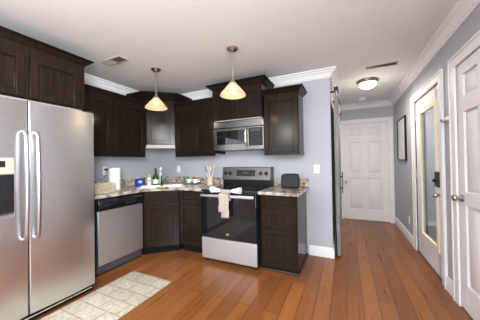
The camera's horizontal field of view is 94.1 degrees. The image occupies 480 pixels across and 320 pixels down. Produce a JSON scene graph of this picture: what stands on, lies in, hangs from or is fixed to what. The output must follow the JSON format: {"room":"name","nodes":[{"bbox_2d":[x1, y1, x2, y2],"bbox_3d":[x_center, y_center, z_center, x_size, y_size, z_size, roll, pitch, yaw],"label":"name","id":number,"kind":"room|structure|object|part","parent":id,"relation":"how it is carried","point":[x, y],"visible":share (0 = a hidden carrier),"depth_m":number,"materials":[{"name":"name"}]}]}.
{"room":"kitchen","nodes":[
{"label":"kitchen","id":0,"kind":"room"},
{"bbox_2d":[84,83,160,181],"bbox_3d":[-2.895,0.092,1.337,0.120,2.440,6.560,-1,-1,26],"label":"wall","id":1,"kind":"structure","parent":0,"point":[130,167],"depth_m":3.58,"materials":[{"name":"paint"}]},
{"bbox_2d":[0,25,93,110],"bbox_3d":[-2.087,-0.755,2.020,0.761,0.523,1.047,-1,-1,26],"label":"upper cabinet","id":2,"kind":"object","parent":1,"relation":"attached to","point":[33,70],"visible":1,"depth_m":1.95,"materials":[{"name":"brown wood"}]},
{"bbox_3d":[-1.880,-0.707,1.683,0.022,0.370,0.395,-1,-1,26],"label":"cabinet door","id":3,"kind":"part","parent":2,"relation":"part of","materials":[{"name":"brown wood"}]},
{"bbox_3d":[-2.090,-0.986,2.022,0.761,0.061,1.047,-1,-1,26],"label":"crown","id":4,"kind":"part","parent":2,"relation":"part of","materials":[{"name":"brown wood"}]},
{"bbox_3d":[-1.695,-0.706,2.071,0.022,0.370,0.395,-1,-1,26],"label":"cabinet door","id":5,"kind":"part","parent":2,"relation":"part of","materials":[{"name":"brown wood"}]},
{"bbox_2d":[83,84,146,156],"bbox_3d":[-1.824,-0.466,3.029,0.372,0.850,1.083,-1,-1,26],"label":"upper cabinet","id":6,"kind":"object","parent":1,"relation":"attached to","point":[119,119],"visible":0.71,"depth_m":3.01,"materials":[{"name":"brown wood"}]},
{"bbox_3d":[-1.809,-0.444,2.727,0.022,0.713,0.526,-1,-1,26],"label":"cabinet door","id":7,"kind":"part","parent":6,"relation":"part of","materials":[{"name":"brown wood"}]},
{"bbox_3d":[-1.687,-0.867,2.964,0.054,0.054,1.083,-1,-1,26],"label":"crown","id":8,"kind":"part","parent":6,"relation":"part of","materials":[{"name":"brown wood"}]},
{"bbox_3d":[-1.703,-0.060,2.970,0.022,0.034,1.083,-1,-1,26],"label":"light rail","id":9,"kind":"part","parent":6,"relation":"part of","materials":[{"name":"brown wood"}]},
{"bbox_3d":[-1.580,-0.443,3.207,0.022,0.713,0.526,-1,-1,26],"label":"cabinet door","id":10,"kind":"part","parent":6,"relation":"part of","materials":[{"name":"brown wood"}]},
{"bbox_2d":[0,0,457,104],"bbox_3d":[-0.589,-1.212,1.453,4.229,0.100,8.750,-1,-1,26],"label":"ceiling","id":11,"kind":"structure","parent":0,"point":[188,40],"depth_m":2.10,"materials":[{"name":"paint"}]},
{"bbox_2d":[100,55,128,65],"bbox_3d":[-1.443,-1.134,2.562,0.330,0.009,0.124,-1,-1,26],"label":"ceiling vent","id":12,"kind":"object","parent":11,"relation":"in","point":[118,59],"visible":1,"depth_m":2.56,"materials":[{"name":"beige plastic"}]},
{"bbox_2d":[145,67,167,110],"bbox_3d":[-1.052,-0.893,2.804,0.270,0.497,0.270,-1,-1,26],"label":"pendant lamp","id":13,"kind":"object","parent":11,"relation":"hanging from","point":[155,104],"visible":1,"depth_m":2.78,"materials":[{"name":"beige glass"}]},
{"bbox_3d":[-1.050,-0.716,2.802,0.270,0.142,0.270,-1,-1,26],"label":"lamp shade","id":14,"kind":"part","parent":13,"relation":"part of","materials":[{"name":"beige glass"}]},
{"bbox_2d":[220,45,245,98],"bbox_3d":[-0.076,-0.913,2.317,0.270,0.497,0.270,-1,-1,26],"label":"pendant lamp","id":15,"kind":"object","parent":11,"relation":"hanging from","point":[232,90],"visible":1,"depth_m":2.30,"materials":[{"name":"white glass"}]},
{"bbox_3d":[-0.073,-0.735,2.315,0.270,0.142,0.270,-1,-1,26],"label":"lamp shade","id":16,"kind":"part","parent":15,"relation":"part of","materials":[{"name":"beige glass"}]},
{"bbox_2d":[356,77,378,89],"bbox_3d":[1.899,-1.109,3.329,0.292,0.144,0.292,-1,-1,26],"label":"ceiling light","id":17,"kind":"object","parent":11,"relation":"attached to","point":[366,83],"visible":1,"depth_m":3.25,"materials":[{"name":"white glass"}]},
{"bbox_3d":[1.900,-1.097,3.329,0.248,0.088,0.248,-1,-1,26],"label":"lamp shade","id":18,"kind":"part","parent":17,"relation":"part of","materials":[{"name":"white glass"}]},
{"bbox_2d":[365,61,397,69],"bbox_3d":[1.767,-1.181,2.799,0.344,0.007,0.096,-1,-1,26],"label":"ceiling vent","id":19,"kind":"object","parent":11,"relation":"in","point":[396,62],"visible":1,"depth_m":2.79,"materials":[{"name":"beige plastic"}]},
{"bbox_2d":[160,78,332,253],"bbox_3d":[-0.123,0.072,3.582,2.950,2.440,0.120,-1,-1,26],"label":"wall","id":20,"kind":"structure","parent":0,"point":[317,102],"depth_m":3.00,"materials":[{"name":"paint"}]},
{"bbox_2d":[126,91,191,149],"bbox_3d":[-1.305,-0.613,3.682,0.751,0.862,0.718,-1,-1,26],"label":"upper cabinet","id":21,"kind":"object","parent":20,"relation":"attached to","point":[159,125],"visible":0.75,"depth_m":3.52,"materials":[{"name":"brown wood"}]},
{"bbox_3d":[-1.281,-0.992,3.593,1.039,0.108,0.347,-1,-1,-18],"label":"crown","id":22,"kind":"part","parent":21,"relation":"part of","materials":[{"name":"brown wood"}]},
{"bbox_3d":[-1.250,-0.579,3.524,0.393,0.665,0.022,-1,-1,-16],"label":"cabinet door","id":23,"kind":"part","parent":21,"relation":"part of","materials":[{"name":"brown wood"}]},
{"bbox_3d":[-1.248,-0.210,3.533,0.423,0.052,0.036,-1,-1,-16],"label":"light rail","id":24,"kind":"part","parent":21,"relation":"part of","materials":[{"name":"laminate"}]},
{"bbox_2d":[94,176,223,186],"bbox_3d":[-1.196,0.339,3.075,1.440,0.101,1.720,-1,-1,26],"label":"backsplash","id":25,"kind":"structure","parent":20,"relation":"attached to","point":[217,180],"depth_m":3.72,"materials":[{"name":"beige stone"}]},
{"bbox_2d":[173,97,225,156],"bbox_3d":[-0.649,-0.478,3.560,0.741,0.850,0.372,-1,-1,26],"label":"upper cabinet","id":26,"kind":"object","parent":20,"relation":"attached to","point":[194,127],"visible":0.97,"depth_m":3.41,"materials":[{"name":"brown wood"}]},
{"bbox_3d":[-0.874,-0.451,3.509,0.356,0.713,0.022,-1,-1,26],"label":"cabinet door","id":27,"kind":"part","parent":26,"relation":"part of","materials":[{"name":"brown wood"}]},
{"bbox_3d":[-0.724,-0.877,3.420,0.741,0.054,0.054,-1,-1,26],"label":"crown","id":28,"kind":"part","parent":26,"relation":"part of","materials":[{"name":"brown wood"}]},
{"bbox_3d":[-0.698,-0.071,3.442,0.741,0.034,0.022,-1,-1,26],"label":"light rail","id":29,"kind":"part","parent":26,"relation":"part of","materials":[{"name":"brown wood"}]},
{"bbox_3d":[-0.547,-0.457,3.353,0.356,0.713,0.022,-1,-1,26],"label":"cabinet door","id":30,"kind":"part","parent":26,"relation":"part of","materials":[{"name":"brown wood"}]},
{"bbox_2d":[205,74,274,121],"bbox_3d":[0.008,-0.811,3.205,0.896,0.518,0.448,-1,-1,26],"label":"upper cabinet","id":31,"kind":"object","parent":20,"relation":"attached to","point":[251,105],"visible":0.78,"depth_m":3.02,"materials":[{"name":"brown wood"}]},
{"bbox_3d":[-0.227,-0.760,3.137,0.361,0.378,0.022,-1,-1,26],"label":"cabinet door","id":32,"kind":"part","parent":31,"relation":"part of","materials":[{"name":"brown wood"}]},
{"bbox_2d":[213,117,264,151],"bbox_3d":[0.036,-0.340,3.185,0.757,0.409,0.452,-1,-1,26],"label":"microwave","id":33,"kind":"object","parent":31,"relation":"attached to","point":[244,134],"visible":0.98,"depth_m":3.02,"materials":[{"name":"silver metal"}]},
{"bbox_3d":[-0.137,-0.286,3.091,0.525,0.296,0.030,-1,-1,26],"label":"door","id":34,"kind":"part","parent":33,"relation":"part of","materials":[{"name":"silver metal"}]},
{"bbox_3d":[-0.035,-0.492,3.044,0.757,0.105,0.032,-1,-1,26],"label":"vent panel","id":35,"kind":"part","parent":33,"relation":"part of","materials":[{"name":"silver metal"}]},
{"bbox_3d":[0.078,-0.312,2.947,0.024,0.253,0.059,-1,-1,26],"label":"handle","id":36,"kind":"part","parent":33,"relation":"part of","materials":[{"name":"metal"}]},
{"bbox_3d":[0.208,-0.308,2.928,0.199,0.238,0.028,-1,-1,26],"label":"control panel","id":37,"kind":"part","parent":33,"relation":"part of","materials":[{"name":"black plastic"}]},
{"bbox_3d":[0.206,-0.292,2.927,0.229,0.296,0.030,-1,-1,26],"label":"panel frame","id":38,"kind":"part","parent":33,"relation":"part of","materials":[{"name":"silver metal"}]},
{"bbox_3d":[0.004,-1.034,3.207,0.896,0.072,0.448,-1,-1,26],"label":"crown","id":39,"kind":"part","parent":31,"relation":"part of","materials":[{"name":"brown wood"}]},
{"bbox_3d":[0.104,-0.766,2.979,0.361,0.378,0.022,-1,-1,26],"label":"cabinet door","id":40,"kind":"part","parent":31,"relation":"part of","materials":[{"name":"brown wood"}]},
{"bbox_2d":[262,83,307,155],"bbox_3d":[0.604,-0.488,2.958,0.516,0.850,0.379,-1,-1,26],"label":"upper cabinet","id":41,"kind":"object","parent":20,"relation":"attached to","point":[283,106],"visible":1,"depth_m":2.84,"materials":[{"name":"brown wood"}]},
{"bbox_3d":[0.517,-0.459,2.845,0.431,0.703,0.022,-1,-1,26],"label":"cabinet door","id":42,"kind":"part","parent":41,"relation":"part of","materials":[{"name":"brown wood"}]},
{"bbox_3d":[0.598,-0.080,2.990,0.461,0.034,0.324,-1,-1,26],"label":"light rail","id":43,"kind":"part","parent":41,"relation":"part of","materials":[{"name":"brown wood"}]},
{"bbox_3d":[0.598,-0.883,2.962,0.516,0.061,0.379,-1,-1,26],"label":"crown","id":44,"kind":"part","parent":41,"relation":"part of","materials":[{"name":"brown wood"}]},
{"bbox_2d":[275,178,308,186],"bbox_3d":[0.712,0.310,3.106,0.469,0.101,0.020,-1,-1,26],"label":"backsplash","id":45,"kind":"structure","parent":20,"relation":"attached to","point":[303,182],"depth_m":3.04,"materials":[{"name":"beige stone"}]},
{"bbox_2d":[314,165,319,172],"bbox_3d":[1.015,0.119,2.962,0.072,0.116,0.018,-1,-1,26],"label":"wall switch","id":46,"kind":"object","parent":20,"relation":"attached to","point":[316,167],"visible":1,"depth_m":2.96,"materials":[{"name":"white plastic"}]},
{"bbox_2d":[33,219,472,319],"bbox_3d":[0.226,1.312,1.058,5.950,0.100,8.750,-1,-1,26],"label":"floor","id":47,"kind":"structure","parent":0,"point":[378,274],"depth_m":2.24,"materials":[{"name":"brown wood"}]},
{"bbox_2d":[0,96,94,319],"bbox_3d":[-1.963,0.416,1.962,0.872,1.774,0.912,-1,-1,26],"label":"refrigerator","id":48,"kind":"object","parent":47,"relation":"on","point":[47,229],"visible":1,"depth_m":1.84,"materials":[{"name":"grey metal"}]},
{"bbox_3d":[-1.738,0.043,1.570,0.009,0.118,0.223,-1,-1,26],"label":"control panel","id":49,"kind":"part","parent":48,"relation":"part of","materials":[{"name":"beige plastic"}]},
{"bbox_3d":[-1.772,0.375,1.587,0.073,1.675,0.399,-1,-1,26],"label":"freezer door","id":50,"kind":"part","parent":48,"relation":"part of","materials":[{"name":"silver metal"}]},
{"bbox_3d":[-1.643,0.197,1.717,0.074,0.866,0.027,-1,-1,26],"label":"handle","id":51,"kind":"part","parent":48,"relation":"part of","materials":[{"name":"metal"}]},
{"bbox_3d":[-1.612,0.197,1.782,0.074,0.866,0.027,-1,-1,26],"label":"handle","id":52,"kind":"part","parent":48,"relation":"part of","materials":[{"name":"metal"}]},
{"bbox_3d":[-1.645,1.247,1.809,0.012,0.013,0.872,-1,-1,26],"label":"grille trim","id":53,"kind":"part","parent":48,"relation":"part of","materials":[{"name":"metal"}]},
{"bbox_3d":[-1.574,0.376,2.001,0.073,1.675,0.507,-1,-1,26],"label":"fridge door","id":54,"kind":"part","parent":48,"relation":"part of","materials":[{"name":"silver metal"}]},
{"bbox_2d":[94,199,95,268],"bbox_3d":[-1.897,0.871,2.537,0.600,0.876,0.148,-1,-1,26],"label":"base cabinet","id":55,"kind":"object","parent":47,"relation":"on","point":[95,199],"visible":0.1,"depth_m":2.47,"materials":[{"name":"brown wood"}]},
{"bbox_2d":[40,271,171,319],"bbox_3d":[-1.298,1.288,1.813,0.574,0.009,1.480,-1,-1,26],"label":"rug","id":56,"kind":"object","parent":47,"relation":"on","point":[112,301],"visible":1,"depth_m":2.05,"materials":[{"name":"beige fabric"}]},
{"bbox_2d":[95,192,142,276],"bbox_3d":[-1.688,0.875,2.865,0.615,0.868,0.602,-1,-1,26],"label":"dishwasher","id":57,"kind":"object","parent":47,"relation":"on","point":[119,219],"visible":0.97,"depth_m":2.69,"materials":[{"name":"grey metal"}]},
{"bbox_3d":[-1.454,0.506,2.754,0.046,0.140,0.602,-1,-1,26],"label":"control panel","id":58,"kind":"part","parent":57,"relation":"part of","materials":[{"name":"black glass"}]},
{"bbox_2d":[142,190,182,254],"bbox_3d":[-1.231,0.870,3.529,0.963,0.876,0.923,-1,-1,26],"label":"base cabinet","id":59,"kind":"object","parent":47,"relation":"on","point":[161,209],"visible":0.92,"depth_m":3.11,"materials":[{"name":"brown wood"}]},
{"bbox_2d":[94,176,223,199],"bbox_3d":[-1.196,0.358,3.075,1.440,0.139,1.720,-1,-1,26],"label":"countertop","id":60,"kind":"structure","parent":59,"relation":"on","point":[128,186],"depth_m":3.24,"materials":[{"name":"beige stone"}]},
{"bbox_2d":[94,182,115,193],"bbox_3d":[-1.657,0.334,2.668,0.166,0.116,0.265,-1,-1,26],"label":"basket","id":61,"kind":"object","parent":60,"relation":"on","point":[98,186],"visible":0.75,"depth_m":2.66,"materials":[{"name":"wicker"}]},
{"bbox_2d":[108,168,120,189],"bbox_3d":[-1.677,0.248,2.989,0.150,0.294,0.148,-1,-1,26],"label":"paper towel roll","id":62,"kind":"object","parent":60,"relation":"on","point":[113,173],"visible":0.68,"depth_m":2.94,"materials":[{"name":"white paper"}]},
{"bbox_2d":[135,177,144,185],"bbox_3d":[-1.552,0.334,3.465,0.136,0.128,0.083,-1,-1,-9],"label":"tub","id":63,"kind":"object","parent":60,"relation":"on","point":[139,181],"visible":0.99,"depth_m":3.43,"materials":[{"name":"blue plastic"}]},
{"bbox_2d":[147,174,151,184],"bbox_3d":[-1.424,0.311,3.505,0.070,0.170,0.070,-1,-1,26],"label":"lotion bottle","id":64,"kind":"object","parent":60,"relation":"on","point":[149,180],"visible":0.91,"depth_m":3.48,"materials":[{"name":"white plastic"}]},
{"bbox_2d":[153,168,158,184],"bbox_3d":[-1.357,0.265,3.600,0.096,0.262,0.095,-1,-1,26],"label":"wine bottle","id":65,"kind":"object","parent":60,"relation":"on","point":[155,176],"visible":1,"depth_m":3.57,"materials":[{"name":"green glass"}]},
{"bbox_2d":[158,167,162,183],"bbox_3d":[-1.326,0.259,3.735,0.068,0.276,0.067,-1,-1,26],"label":"spray bottle","id":66,"kind":"object","parent":60,"relation":"on","point":[160,168],"visible":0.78,"depth_m":3.71,"materials":[{"name":"green plastic"}]},
{"bbox_2d":[137,184,185,188],"bbox_3d":[-1.150,0.402,3.296,0.650,0.037,0.450,-1,-1,-19],"label":"sink","id":67,"kind":"object","parent":60,"relation":"in","point":[167,185],"visible":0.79,"depth_m":3.41,"materials":[{"name":"white ceramic"}]},
{"bbox_2d":[140,185,160,187],"bbox_3d":[-1.297,0.406,3.244,0.276,0.034,0.348,-1,-1,-19],"label":"basin","id":68,"kind":"object","parent":67,"relation":"in","point":[147,186],"depth_m":3.40,"materials":[{"name":"white ceramic"}]},
{"bbox_2d":[163,184,182,186],"bbox_3d":[-1.004,0.402,3.348,0.276,0.034,0.348,-1,-1,-19],"label":"basin","id":69,"kind":"object","parent":67,"relation":"in","point":[169,185],"depth_m":3.51,"materials":[{"name":"white ceramic"}]},
{"bbox_2d":[207,176,213,184],"bbox_3d":[-0.459,0.314,3.465,0.106,0.135,0.105,-1,-1,26],"label":"utensil crock","id":70,"kind":"object","parent":60,"relation":"on","point":[210,179],"visible":0.98,"depth_m":3.42,"materials":[{"name":"beige ceramic"}]},
{"bbox_3d":[-1.089,0.525,3.108,0.407,0.155,0.022,-1,-1,-15],"label":"drawer","id":71,"kind":"part","parent":59,"relation":"part of","materials":[{"name":"brown wood"}]},
{"bbox_3d":[-1.083,0.897,3.104,0.407,0.550,0.022,-1,-1,-15],"label":"cabinet door","id":72,"kind":"part","parent":59,"relation":"part of","materials":[{"name":"brown wood"}]},
{"bbox_3d":[-1.093,1.294,3.157,0.457,0.018,0.014,-1,-1,-15],"label":"shoe moulding","id":73,"kind":"part","parent":59,"relation":"part of","materials":[{"name":"brown wood"}]},
{"bbox_2d":[180,190,202,252],"bbox_3d":[-0.517,0.858,3.352,0.474,0.876,0.622,-1,-1,26],"label":"base cabinet","id":74,"kind":"object","parent":47,"relation":"on","point":[190,201],"visible":0.54,"depth_m":3.10,"materials":[{"name":"brown wood"}]},
{"bbox_3d":[-0.646,0.890,3.081,0.434,0.550,0.022,-1,-1,26],"label":"cabinet door","id":75,"kind":"part","parent":74,"relation":"part of","materials":[{"name":"brown wood"}]},
{"bbox_3d":[-0.652,0.518,3.085,0.434,0.155,0.022,-1,-1,26],"label":"drawer","id":76,"kind":"part","parent":74,"relation":"part of","materials":[{"name":"brown wood"}]},
{"bbox_2d":[200,167,273,269],"bbox_3d":[-0.008,0.694,2.998,0.752,1.182,0.772,-1,-1,26],"label":"range","id":77,"kind":"object","parent":47,"relation":"on","point":[235,239],"visible":0.89,"depth_m":2.71,"materials":[{"name":"black metal"}]},
{"bbox_2d":[210,186,241,217],"bbox_3d":[-0.171,0.502,2.663,0.400,0.364,0.080,-1,-1,26],"label":"dish towel","id":78,"kind":"object","parent":77,"relation":"hanging from","point":[223,196],"visible":0.98,"depth_m":2.63,"materials":[{"name":"beige fabric"}]},
{"bbox_3d":[-0.173,0.434,2.663,0.724,0.036,0.022,-1,-1,26],"label":"handle","id":79,"kind":"part","parent":77,"relation":"part of","materials":[{"name":"silver metal"}]},
{"bbox_3d":[-0.146,0.685,2.709,0.748,0.547,0.034,-1,-1,26],"label":"oven door","id":80,"kind":"part","parent":77,"relation":"part of","materials":[{"name":"black glass"}]},
{"bbox_3d":[-0.139,1.099,2.707,0.748,0.260,0.030,-1,-1,26],"label":"drawer","id":81,"kind":"part","parent":77,"relation":"part of","materials":[{"name":"silver metal"}]},
{"bbox_2d":[201,185,271,193],"bbox_3d":[-0.008,0.378,3.011,0.752,0.024,0.710,-1,-1,26],"label":"cooktop","id":82,"kind":"object","parent":77,"relation":"in","point":[246,189],"depth_m":2.88,"materials":[{"name":"black glass"}]},
{"bbox_3d":[0.082,0.188,3.195,0.290,0.085,0.019,-1,-1,26],"label":"control panel","id":83,"kind":"part","parent":77,"relation":"part of","materials":[{"name":"black plastic"}]},
{"bbox_2d":[260,192,308,275],"bbox_3d":[0.576,0.836,2.819,0.450,0.876,0.632,-1,-1,26],"label":"base cabinet","id":84,"kind":"object","parent":47,"relation":"on","point":[283,218],"visible":0.97,"depth_m":2.55,"materials":[{"name":"brown wood"}]},
{"bbox_3d":[0.432,0.483,2.550,0.404,0.136,0.022,-1,-1,26],"label":"drawer","id":85,"kind":"part","parent":84,"relation":"part of","materials":[{"name":"brown wood"}]},
{"bbox_3d":[0.440,1.003,2.545,0.404,0.281,0.022,-1,-1,26],"label":"drawer","id":86,"kind":"part","parent":84,"relation":"part of","materials":[{"name":"brown wood"}]},
{"bbox_3d":[0.436,0.707,2.548,0.404,0.283,0.022,-1,-1,26],"label":"drawer","id":87,"kind":"part","parent":84,"relation":"part of","materials":[{"name":"brown wood"}]},
{"bbox_2d":[258,178,308,196],"bbox_3d":[0.565,0.328,2.796,0.469,0.139,0.705,-1,-1,26],"label":"countertop","id":88,"kind":"structure","parent":84,"relation":"on","point":[277,190],"depth_m":2.65,"materials":[{"name":"beige stone"}]},
{"bbox_2d":[281,173,305,188],"bbox_3d":[0.688,0.266,2.851,0.312,0.184,0.158,-1,-1,20],"label":"toaster","id":89,"kind":"object","parent":88,"relation":"on","point":[288,180],"visible":0.99,"depth_m":2.79,"materials":[{"name":"black plastic"}]},
{"bbox_3d":[0.616,0.265,2.796,0.152,0.128,0.006,-1,-1,19],"label":"panel","id":90,"kind":"part","parent":89,"relation":"part of","materials":[{"name":"black plastic"}]},
{"bbox_3d":[0.584,1.264,2.817,0.450,0.020,0.626,-1,-1,26],"label":"shoe moulding","id":91,"kind":"part","parent":84,"relation":"part of","materials":[{"name":"brown wood"}]},
{"bbox_2d":[330,82,336,244],"bbox_3d":[1.626,0.049,3.961,0.120,2.440,2.070,-1,-1,26],"label":"wall","id":92,"kind":"structure","parent":0,"point":[332,96],"depth_m":3.40,"materials":[{"name":"paint"}]},
{"bbox_2d":[309,225,336,258],"bbox_3d":[1.543,1.204,3.922,0.311,0.132,2.205,-1,-1,26],"label":"baseboard","id":93,"kind":"structure","parent":92,"relation":"attached to","point":[314,250],"depth_m":2.94,"materials":[{"name":"white paint"}]},
{"bbox_2d":[330,86,340,114],"bbox_3d":[1.610,-0.914,3.716,0.098,0.068,1.810,-1,-1,26],"label":"barn door track","id":94,"kind":"object","parent":92,"relation":"attached to","point":[335,88],"visible":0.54,"depth_m":2.95,"materials":[{"name":"black metal"}]},
{"bbox_2d":[334,89,342,255],"bbox_3d":[1.481,0.130,3.309,0.078,2.230,0.930,-1,-1,26],"label":"barn door","id":95,"kind":"structure","parent":94,"relation":"hanging from","point":[336,98],"depth_m":2.90,"materials":[{"name":"grey wood"}]},
{"bbox_2d":[340,105,435,220],"bbox_3d":[3.397,0.026,4.329,3.000,2.440,0.120,-1,-1,26],"label":"wall","id":96,"kind":"structure","parent":0,"point":[430,149],"depth_m":4.20,"materials":[{"name":"paint"}]},
{"bbox_2d":[340,116,394,223],"bbox_3d":[2.608,0.203,4.667,1.000,2.115,0.169,-1,-1,26],"label":"door","id":97,"kind":"structure","parent":96,"relation":"in","point":[367,145],"depth_m":4.64,"materials":[{"name":"white paint"}]},
{"bbox_2d":[428,221,435,226],"bbox_3d":[3.962,1.184,3.981,1.721,0.100,0.015,-1,-1,26],"label":"baseboard","id":98,"kind":"structure","parent":96,"relation":"attached to","point":[430,223],"depth_m":4.16,"materials":[{"name":"white paint"}]},
{"bbox_2d":[394,4,479,306],"bbox_3d":[1.284,0.021,0.556,0.120,2.440,8.750,-1,-1,26],"label":"wall","id":99,"kind":"structure","parent":0,"point":[470,27],"depth_m":2.75,"materials":[{"name":"paint"}]},
{"bbox_2d":[84,0,479,110],"bbox_3d":[-0.587,-1.109,1.452,3.989,0.105,8.510,-1,-1,26],"label":"crown molding","id":100,"kind":"structure","parent":99,"relation":"attached to","point":[462,9],"depth_m":2.97,"materials":[{"name":"white paint"}]},
{"bbox_2d":[397,115,406,160],"bbox_3d":[2.739,-0.350,3.791,0.027,0.720,0.600,-1,-1,26],"label":"picture frame","id":101,"kind":"object","parent":99,"relation":"attached to","point":[401,123],"visible":1,"depth_m":3.75,"materials":[{"name":"brown wood"}]},
{"bbox_2d":[398,118,404,158],"bbox_3d":[2.744,-0.350,3.788,0.012,0.672,0.552,-1,-1,26],"label":"print","id":102,"kind":"object","parent":101,"relation":"attached to","point":[401,122],"depth_m":3.79},
{"bbox_2d":[395,217,413,246],"bbox_3d":[2.774,1.184,3.787,0.016,0.132,1.388,-1,-1,26],"label":"baseboard","id":103,"kind":"structure","parent":99,"relation":"attached to","point":[408,235],"depth_m":3.67,"materials":[{"name":"white paint"}]},
{"bbox_2d":[410,68,447,288],"bbox_3d":[2.251,0.179,2.648,0.174,2.135,1.120,-1,-1,26],"label":"door","id":104,"kind":"structure","parent":99,"relation":"in","point":[430,95],"depth_m":2.54,"materials":[{"name":"white paint"}]},
{"bbox_3d":[2.240,0.172,2.654,0.028,1.650,0.650,-1,-1,26],"label":"glazing frame","id":105,"kind":"part","parent":104,"relation":"part of","materials":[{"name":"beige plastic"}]},
{"bbox_2d":[440,116,448,121],"bbox_3d":[1.920,-0.379,2.085,0.036,0.044,0.155,-1,-1,26],"label":"guard","id":106,"kind":"object","parent":99,"relation":"attached to","point":[446,119],"visible":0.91,"depth_m":2.07,"materials":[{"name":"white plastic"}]},
{"bbox_2d":[446,276,452,296],"bbox_3d":[1.953,1.180,2.067,0.016,0.132,0.178,-1,-1,26],"label":"baseboard","id":107,"kind":"structure","parent":99,"relation":"attached to","point":[449,283],"depth_m":2.08,"materials":[{"name":"white paint"}]},
{"bbox_2d":[447,30,479,319],"bbox_3d":[1.723,0.177,1.560,0.179,2.135,0.940,-1,-1,26],"label":"door","id":108,"kind":"structure","parent":99,"relation":"in","point":[465,63],"depth_m":1.80,"materials":[{"name":"white paint"}]},
{"bbox_3d":[1.812,0.316,1.866,0.071,0.064,0.064,-1,-1,26],"label":"knob","id":109,"kind":"part","parent":108,"relation":"part of","materials":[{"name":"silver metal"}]}
]}

